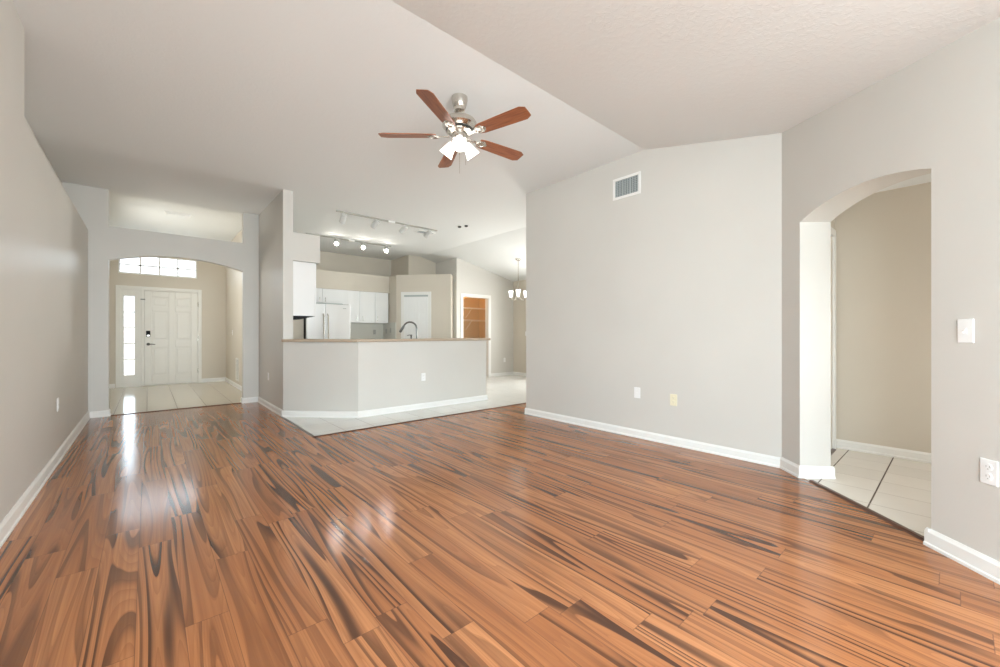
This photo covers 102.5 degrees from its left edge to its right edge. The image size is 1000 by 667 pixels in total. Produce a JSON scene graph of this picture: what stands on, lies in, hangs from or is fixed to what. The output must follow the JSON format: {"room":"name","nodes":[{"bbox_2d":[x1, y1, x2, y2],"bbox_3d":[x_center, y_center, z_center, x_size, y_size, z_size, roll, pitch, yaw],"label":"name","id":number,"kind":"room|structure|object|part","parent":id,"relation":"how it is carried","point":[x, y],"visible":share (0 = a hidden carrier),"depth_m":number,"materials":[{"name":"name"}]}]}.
{"room":"empty living room","nodes":[
{"label":"empty living room","id":0,"kind":"room"},
{"bbox_2d":[0,0,87,522],"bbox_3d":[-1.915,-0.448,1.000,0.360,3.135,11.470,0,0,-41],"label":"wall","id":1,"kind":"structure","parent":0,"point":[44,237],"depth_m":2.72,"materials":[{"name":"beige paint"}]},
{"bbox_2d":[0,411,89,547],"bbox_3d":[-2.824,1.070,2.325,0.020,0.100,8.020,0,0,-41],"label":"baseboard","id":2,"kind":"structure","parent":1,"relation":"attached to","point":[18,510],"depth_m":2.77,"materials":[{"name":"white paint"}]},
{"bbox_2d":[62,182,258,411],"bbox_3d":[-4.820,-0.475,5.988,2.350,3.190,0.120,0,0,-41],"label":"wall","id":3,"kind":"structure","parent":0,"point":[106,243],"depth_m":5.61,"materials":[{"name":"beige paint"}]},
{"bbox_2d":[90,397,257,417],"bbox_3d":[-4.770,1.077,6.026,1.975,0.085,0.150,0,0,-41],"label":"baseboard","id":4,"kind":"structure","parent":3,"relation":"attached to","point":[105,413],"depth_m":5.44,"materials":[{"name":"white paint"}]},
{"bbox_2d":[109,258,225,387],"bbox_3d":[-6.146,-0.505,7.538,2.200,3.250,3.960,0,0,-41],"label":"wall","id":5,"kind":"structure","parent":0,"point":[211,278],"depth_m":9.35,"materials":[{"name":"beige paint"}]},
{"bbox_2d":[118,257,196,278],"bbox_3d":[-7.508,-1.488,8.844,1.315,0.425,0.060,0,0,-41],"label":"window","id":6,"kind":"structure","parent":5,"relation":"in","point":[177,259],"depth_m":8.87,"materials":[{"name":"white glass"}]},
{"bbox_2d":[116,285,201,387],"bbox_3d":[-7.482,0.050,8.849,1.440,2.140,0.167,0,0,-41],"label":"door","id":7,"kind":"structure","parent":5,"relation":"in","point":[167,327],"depth_m":8.83,"materials":[{"name":"paint"}]},
{"bbox_2d":[109,377,241,390],"bbox_3d":[-6.072,1.077,7.503,2.025,0.085,3.810,0,0,-41],"label":"baseboard","id":8,"kind":"structure","parent":5,"relation":"attached to","point":[227,380],"depth_m":9.29,"materials":[{"name":"white paint"}]},
{"bbox_2d":[109,192,241,241],"bbox_3d":[-6.238,-2.130,7.491,2.500,0.100,4.010,0,0,-41],"label":"ceiling","id":9,"kind":"structure","parent":0,"point":[125,211],"depth_m":7.22,"materials":[{"name":"white paint"}]},
{"bbox_2d":[164,211,191,217],"bbox_3d":[-5.575,-2.074,6.948,0.360,0.012,0.160,0,0,-41],"label":"ceiling vent","id":10,"kind":"object","parent":9,"relation":"in","point":[166,212],"visible":1,"depth_m":6.94,"materials":[{"name":"white metal"}]},
{"bbox_2d":[226,189,319,409],"bbox_3d":[-4.631,-0.505,7.730,0.480,3.250,5.670,0,0,-41],"label":"wall","id":11,"kind":"structure","parent":0,"point":[279,246],"depth_m":5.90,"materials":[{"name":"beige paint"}]},
{"bbox_2d":[236,358,238,381],"bbox_3d":[-5.451,0.735,8.321,0.012,0.470,0.360,0,0,-41],"label":"air vent","id":12,"kind":"object","parent":11,"relation":"in","point":[237,359],"visible":1,"depth_m":8.27,"materials":[{"name":"metal"}]},
{"bbox_2d":[258,397,281,415],"bbox_3d":[-3.471,1.077,6.027,0.020,0.085,1.600,0,0,-41],"label":"baseboard","id":13,"kind":"structure","parent":11,"relation":"attached to","point":[263,402],"depth_m":5.94,"materials":[{"name":"white paint"}]},
{"bbox_2d":[293,261,315,315],"bbox_3d":[-2.984,-0.632,5.936,0.336,0.755,0.760,0,0,-41],"label":"upper cabinet","id":14,"kind":"object","parent":11,"relation":"attached to","point":[304,273],"visible":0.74,"depth_m":5.64,"materials":[{"name":"white wood"}]},
{"bbox_2d":[293,316,314,319],"bbox_3d":[-2.958,-0.227,5.879,0.295,0.050,0.600,0,0,-41],"label":"range hood","id":15,"kind":"object","parent":14,"relation":"attached to","point":[294,317],"visible":0.65,"depth_m":5.63,"materials":[{"name":"black metal"}]},
{"bbox_3d":[-2.762,-0.632,5.877,0.018,0.749,0.376,0,0,-41],"label":"door","id":16,"kind":"part","parent":14,"relation":"part of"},
{"bbox_2d":[293,251,435,338],"bbox_3d":[-3.494,-0.448,9.519,4.300,3.135,1.180,0,0,-41],"label":"wall","id":17,"kind":"structure","parent":0,"point":[337,271],"depth_m":9.81,"materials":[{"name":"beige paint"}]},
{"bbox_2d":[316,288,344,304],"bbox_3d":[-4.034,-0.845,8.996,0.988,0.330,0.394,0,0,-41],"label":"upper cabinet","id":18,"kind":"object","parent":17,"relation":"attached to","point":[322,295],"visible":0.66,"depth_m":8.98,"materials":[{"name":"white wood"}]},
{"bbox_3d":[-4.120,-0.845,8.715,0.485,0.324,0.021,0,0,-41],"label":"door","id":19,"kind":"part","parent":18,"relation":"part of","materials":[{"name":"white wood"}]},
{"bbox_2d":[344,290,374,322],"bbox_3d":[-3.395,-0.637,9.573,0.726,0.745,0.379,0,0,-41],"label":"upper cabinet","id":20,"kind":"object","parent":17,"relation":"attached to","point":[362,304],"visible":0.88,"depth_m":9.48,"materials":[{"name":"white wood"}]},
{"bbox_3d":[-3.440,-0.637,9.338,0.345,0.739,0.021,0,0,-41],"label":"door","id":21,"kind":"part","parent":20,"relation":"part of","materials":[{"name":"white wood"}]},
{"bbox_3d":[-3.167,-0.637,9.577,0.373,0.739,0.021,0,0,-41],"label":"door","id":22,"kind":"part","parent":20,"relation":"part of","materials":[{"name":"white wood"}]},
{"bbox_2d":[350,323,382,338],"bbox_3d":[-3.389,-0.025,9.824,1.140,0.470,0.020,0,0,-41],"label":"backsplash","id":23,"kind":"structure","parent":17,"relation":"attached to","point":[357,330],"depth_m":9.88,"materials":[{"name":"tile"}]},
{"bbox_2d":[283,340,485,410],"bbox_3d":[-1.486,0.615,5.944,3.046,1.010,0.624,0,0,-28],"label":"wall","id":24,"kind":"structure","parent":0,"point":[317,376],"depth_m":5.55,"materials":[{"name":"beige paint"}]},
{"bbox_2d":[281,395,487,417],"bbox_3d":[-1.468,1.077,5.927,3.085,0.085,0.598,0,0,-30],"label":"baseboard","id":25,"kind":"structure","parent":24,"relation":"attached to","point":[366,413],"depth_m":5.54,"materials":[{"name":"white paint"}]},
{"bbox_2d":[282,338,490,341],"bbox_3d":[-1.492,0.089,6.014,3.138,0.038,0.847,0,0,-27],"label":"countertop","id":26,"kind":"structure","parent":24,"relation":"on","point":[416,339],"depth_m":5.56,"materials":[{"name":"laminate"}]},
{"bbox_2d":[399,321,417,337],"bbox_3d":[-1.438,0.004,6.322,0.308,0.411,0.055,0,0,-1],"label":"kitchen faucet","id":27,"kind":"object","parent":26,"relation":"on","point":[403,326],"visible":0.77,"depth_m":6.31,"materials":[{"name":"silver metal"}]},
{"bbox_2d":[421,373,425,380],"bbox_3d":[-1.149,0.645,6.022,0.072,0.116,0.010,0,0,-41],"label":"wall outlet","id":28,"kind":"object","parent":24,"relation":"attached to","point":[423,375],"visible":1,"depth_m":6.02,"materials":[{"name":"white plastic"}]},
{"bbox_2d":[388,274,452,338],"bbox_3d":[-2.029,-0.152,10.077,1.849,2.545,0.914,0,0,7],"label":"wall","id":29,"kind":"structure","parent":0,"point":[440,286],"depth_m":9.57,"materials":[{"name":"beige paint"}]},
{"bbox_2d":[375,292,387,323],"bbox_3d":[-2.993,-0.637,9.926,0.342,0.745,0.379,0,0,-41],"label":"upper cabinet","id":30,"kind":"object","parent":29,"relation":"attached to","point":[381,299],"visible":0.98,"depth_m":9.80,"materials":[{"name":"white wood"}]},
{"bbox_2d":[383,322,395,338],"bbox_3d":[-2.735,-0.035,9.931,0.015,0.490,0.680,0,0,-41],"label":"backsplash","id":31,"kind":"structure","parent":29,"relation":"attached to","point":[392,335],"depth_m":9.92,"materials":[{"name":"tile"}]},
{"bbox_2d":[401,292,430,338],"bbox_3d":[-2.011,0.055,9.605,0.745,2.130,0.018,0,0,7],"label":"door","id":32,"kind":"structure","parent":29,"relation":"in","point":[415,306],"depth_m":9.60,"materials":[{"name":"white paint"}]},
{"bbox_2d":[463,297,484,337],"bbox_3d":[-0.815,-0.130,10.771,1.420,2.500,0.930,0,0,-41],"label":"wall","id":33,"kind":"structure","parent":0,"point":[476,329],"depth_m":11.29,"materials":[{"name":"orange paint"}]},
{"bbox_2d":[463,307,484,316],"bbox_3d":[-0.977,-0.581,10.895,1.260,0.271,0.318,0,0,-41],"label":"wire shelf","id":34,"kind":"object","parent":33,"relation":"attached to","point":[464,307],"visible":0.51,"depth_m":11.12,"materials":[{"name":"white paint"}]},
{"bbox_2d":[436,258,512,372],"bbox_3d":[-0.634,-0.387,10.850,2.045,3.013,1.050,0,0,-41],"label":"wall","id":35,"kind":"structure","parent":0,"point":[468,278],"depth_m":10.54,"materials":[{"name":"beige paint"}]},
{"bbox_2d":[461,293,490,376],"bbox_3d":[-0.644,0.058,10.217,0.965,2.125,0.148,0,0,-41],"label":"trim","id":36,"kind":"structure","parent":35,"relation":"attached to","point":[487,298],"depth_m":10.44,"materials":[{"name":"white paint"}]},
{"bbox_2d":[0,375,999,666],"bbox_3d":[-0.058,1.160,5.336,8.450,0.080,15.500,0,0,-41],"label":"floor","id":37,"kind":"structure","parent":0,"point":[230,535],"depth_m":2.06,"materials":[{"name":"laminate"}]},
{"bbox_2d":[111,403,238,415],"bbox_3d":[-4.764,1.115,6.004,1.535,0.009,0.035,0,0,-41],"label":"trim","id":38,"kind":"structure","parent":37,"relation":"on","point":[230,403],"depth_m":5.93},
{"bbox_2d":[281,417,313,436],"bbox_3d":[-2.483,1.115,4.878,0.030,0.009,1.390,0,0,-41],"label":"trim","id":39,"kind":"structure","parent":37,"relation":"on","point":[285,419],"depth_m":4.79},
{"bbox_2d":[304,302,349,338],"bbox_3d":[-3.855,0.223,8.740,0.890,1.755,0.935,0,0,-41],"label":"refrigerator","id":40,"kind":"object","parent":37,"relation":"on","point":[331,320],"visible":0.41,"depth_m":8.45,"materials":[{"name":"white metal"}]},
{"bbox_3d":[-3.816,0.205,8.295,0.362,1.670,0.065,0,0,-41],"label":"door","id":41,"kind":"part","parent":40,"relation":"part of","materials":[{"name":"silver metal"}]},
{"bbox_3d":[-3.667,0.040,8.338,0.026,0.940,0.083,0,0,-41],"label":"handle","id":42,"kind":"part","parent":40,"relation":"part of","materials":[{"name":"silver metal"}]},
{"bbox_3d":[-3.478,0.205,8.591,0.520,1.670,0.065,0,0,-41],"label":"door","id":43,"kind":"part","parent":40,"relation":"part of","materials":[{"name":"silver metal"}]},
{"bbox_2d":[314,403,524,436],"bbox_3d":[0.287,1.115,6.384,6.150,0.009,0.030,0,0,-41],"label":"trim","id":44,"kind":"structure","parent":37,"relation":"on","point":[519,403],"depth_m":5.11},
{"bbox_2d":[809,480,923,540],"bbox_3d":[2.336,1.114,2.582,0.045,0.012,0.932,0,0,4],"label":"trim","id":45,"kind":"structure","parent":37,"relation":"on","point":[903,528],"depth_m":2.50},
{"bbox_2d":[13,0,999,281],"bbox_3d":[0.458,-1.692,4.558,8.700,0.745,13.750,0,0,-41],"label":"ceiling","id":46,"kind":"structure","parent":0,"point":[222,105],"depth_m":3.11,"materials":[{"name":"white paint"}]},
{"bbox_2d":[306,233,390,252],"bbox_3d":[-3.086,-1.877,8.362,1.775,0.176,0.167,0,0,-41],"label":"track light","id":47,"kind":"object","parent":46,"relation":"attached to","point":[336,241],"visible":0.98,"depth_m":8.38,"materials":[{"name":"white paint"}]},
{"bbox_2d":[336,210,436,238],"bbox_3d":[-1.914,-1.873,7.005,1.866,0.185,0.168,0,0,-41],"label":"track light","id":48,"kind":"object","parent":46,"relation":"attached to","point":[343,216],"visible":1,"depth_m":6.82,"materials":[{"name":"white paint"}]},
{"bbox_2d":[415,230,435,234],"bbox_3d":[-1.448,-1.959,7.748,0.360,0.012,0.200,0,0,-41],"label":"ceiling vent","id":49,"kind":"object","parent":46,"relation":"in","point":[417,231],"visible":0.82,"depth_m":7.72,"materials":[{"name":"white metal"}]},
{"bbox_2d":[378,89,530,172],"bbox_3d":[-0.299,-1.650,3.350,1.243,0.630,1.278,0,0,-41],"label":"ceiling fan","id":50,"kind":"object","parent":46,"relation":"hanging from","point":[459,125],"visible":1,"depth_m":3.26,"materials":[{"name":"brown wood"}]},
{"bbox_3d":[-0.762,-1.643,3.323,0.472,0.007,0.136,0,12,-1],"label":"blade","id":51,"kind":"part","parent":50,"relation":"part of","materials":[{"name":"brown wood"}]},
{"bbox_3d":[-0.458,-1.643,2.925,0.136,0.007,0.472,13,4,16],"label":"blade","id":52,"kind":"part","parent":50,"relation":"part of","materials":[{"name":"brown wood"}]},
{"bbox_3d":[-0.447,-1.540,3.375,0.116,0.138,0.133,0,0,-41],"label":"lamp shade","id":53,"kind":"part","parent":50,"relation":"part of","materials":[{"name":"white glass"}]},
{"bbox_3d":[-0.477,-1.643,3.735,0.136,0.007,0.472,-13,4,-19],"label":"blade","id":54,"kind":"part","parent":50,"relation":"part of","materials":[{"name":"brown wood"}]},
{"bbox_3d":[-0.327,-1.541,3.213,0.124,0.138,0.131,0,0,-41],"label":"lamp shade","id":55,"kind":"part","parent":50,"relation":"part of","materials":[{"name":"white glass"}]},
{"bbox_3d":[-0.243,-1.541,3.397,0.136,0.138,0.120,0,0,-41],"label":"lamp shade","id":56,"kind":"part","parent":50,"relation":"part of","materials":[{"name":"white glass"}]},
{"bbox_3d":[0.003,-1.643,3.591,0.472,0.007,0.136,0,-12,-37],"label":"blade","id":57,"kind":"part","parent":50,"relation":"part of","materials":[{"name":"brown wood"}]},
{"bbox_3d":[0.015,-1.643,3.091,0.472,0.007,0.136,0,-12,35],"label":"blade","id":58,"kind":"part","parent":50,"relation":"part of","materials":[{"name":"brown wood"}]},
{"bbox_2d":[509,258,525,299],"bbox_3d":[0.419,-1.248,9.178,0.437,0.948,0.440,0,0,-41],"label":"chandelier","id":59,"kind":"object","parent":46,"relation":"hanging from","point":[516,259],"visible":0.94,"depth_m":9.14,"materials":[{"name":"white glass"}]},
{"bbox_2d":[513,280,525,372],"bbox_3d":[1.776,-0.180,9.539,0.150,2.600,4.200,0,0,-41],"label":"wall","id":60,"kind":"structure","parent":0,"point":[519,306],"depth_m":10.85,"materials":[{"name":"beige paint"}]},
{"bbox_2d":[491,372,525,376],"bbox_3d":[1.399,1.077,9.241,0.810,0.085,4.050,0,0,-41],"label":"baseboard","id":61,"kind":"structure","parent":60,"relation":"attached to","point":[503,373],"depth_m":10.77,"materials":[{"name":"white paint"}]},
{"bbox_2d":[526,133,781,457],"bbox_3d":[2.759,-0.432,5.714,3.717,3.105,3.017,0,0,-41],"label":"wall","id":62,"kind":"structure","parent":0,"point":[674,286],"depth_m":4.10,"materials":[{"name":"beige paint"}]},
{"bbox_2d":[613,171,640,200],"bbox_3d":[1.399,-1.632,4.436,0.012,0.240,0.344,0,0,-41],"label":"air vent","id":63,"kind":"object","parent":62,"relation":"in","point":[623,187],"visible":1,"depth_m":4.43,"materials":[{"name":"white metal"}]},
{"bbox_2d":[634,387,639,397],"bbox_3d":[1.483,0.635,4.340,0.012,0.116,0.072,0,0,-41],"label":"cable plate","id":64,"kind":"object","parent":62,"relation":"attached to","point":[636,389],"visible":1,"depth_m":4.34,"materials":[{"name":"white plastic"}]},
{"bbox_2d":[524,408,779,467],"bbox_3d":[1.466,1.077,4.594,0.337,0.085,3.037,0,0,-41],"label":"baseboard","id":65,"kind":"structure","parent":62,"relation":"attached to","point":[763,459],"depth_m":4.07,"materials":[{"name":"white paint"}]},
{"bbox_2d":[670,394,676,405],"bbox_3d":[1.748,0.665,4.040,0.010,0.116,0.072,0,0,-41],"label":"wall outlet","id":66,"kind":"object","parent":62,"relation":"attached to","point":[673,397],"visible":1,"depth_m":4.04,"materials":[{"name":"beige plastic"}]},
{"bbox_2d":[831,182,930,452],"bbox_3d":[3.095,-0.130,2.462,2.500,2.500,2.220,0,0,-41],"label":"wall","id":67,"kind":"structure","parent":0,"point":[883,240],"depth_m":3.70,"materials":[{"name":"beige paint"}]},
{"bbox_2d":[831,227,835,454],"bbox_3d":[2.942,0.055,3.668,0.860,2.130,0.095,0,0,-41],"label":"door","id":68,"kind":"structure","parent":67,"relation":"in","point":[833,231],"depth_m":3.88,"materials":[{"name":"white paint"}]},
{"bbox_2d":[836,439,930,462],"bbox_3d":[3.966,1.077,3.213,0.020,0.085,2.000,0,0,-41],"label":"baseboard","id":69,"kind":"structure","parent":67,"relation":"attached to","point":[919,456],"depth_m":3.69,"materials":[{"name":"white paint"}]},
{"bbox_2d":[782,17,999,561],"bbox_3d":[2.400,-0.380,2.258,0.230,3.000,2.358,0,0,4],"label":"wall","id":70,"kind":"structure","parent":0,"point":[938,115],"depth_m":2.08,"materials":[{"name":"beige paint"}]},
{"bbox_2d":[779,457,999,584],"bbox_3d":[2.396,1.074,2.214,0.272,0.092,2.270,0,0,4],"label":"baseboard","id":71,"kind":"structure","parent":70,"relation":"attached to","point":[984,565],"depth_m":2.02,"materials":[{"name":"white paint"}]},
{"bbox_2d":[957,319,973,342],"bbox_3d":[2.254,-0.015,1.948,0.020,0.116,0.072,0,0,4],"label":"light switch","id":72,"kind":"object","parent":70,"relation":"attached to","point":[965,327],"visible":1,"depth_m":1.95,"materials":[{"name":"white plastic"}]},
{"bbox_2d":[980,457,998,486],"bbox_3d":[2.253,0.636,1.849,0.010,0.116,0.072,0,0,4],"label":"wall outlet","id":73,"kind":"object","parent":70,"relation":"attached to","point":[989,469],"visible":1,"depth_m":1.84,"materials":[{"name":"white plastic"}]},
{"bbox_2d":[984,473,992,480],"bbox_3d":[2.250,0.658,1.849,0.003,0.033,0.033,0,0,4],"label":"receptacle","id":74,"kind":"object","parent":73,"relation":"attached to","point":[987,476],"depth_m":1.85,"materials":[{"name":"white plastic"}]},
{"bbox_2d":[984,463,992,470],"bbox_3d":[2.250,0.614,1.849,0.003,0.033,0.033,0,0,4],"label":"receptacle","id":75,"kind":"object","parent":73,"relation":"attached to","point":[987,466],"depth_m":1.85,"materials":[{"name":"white plastic"}]}
]}

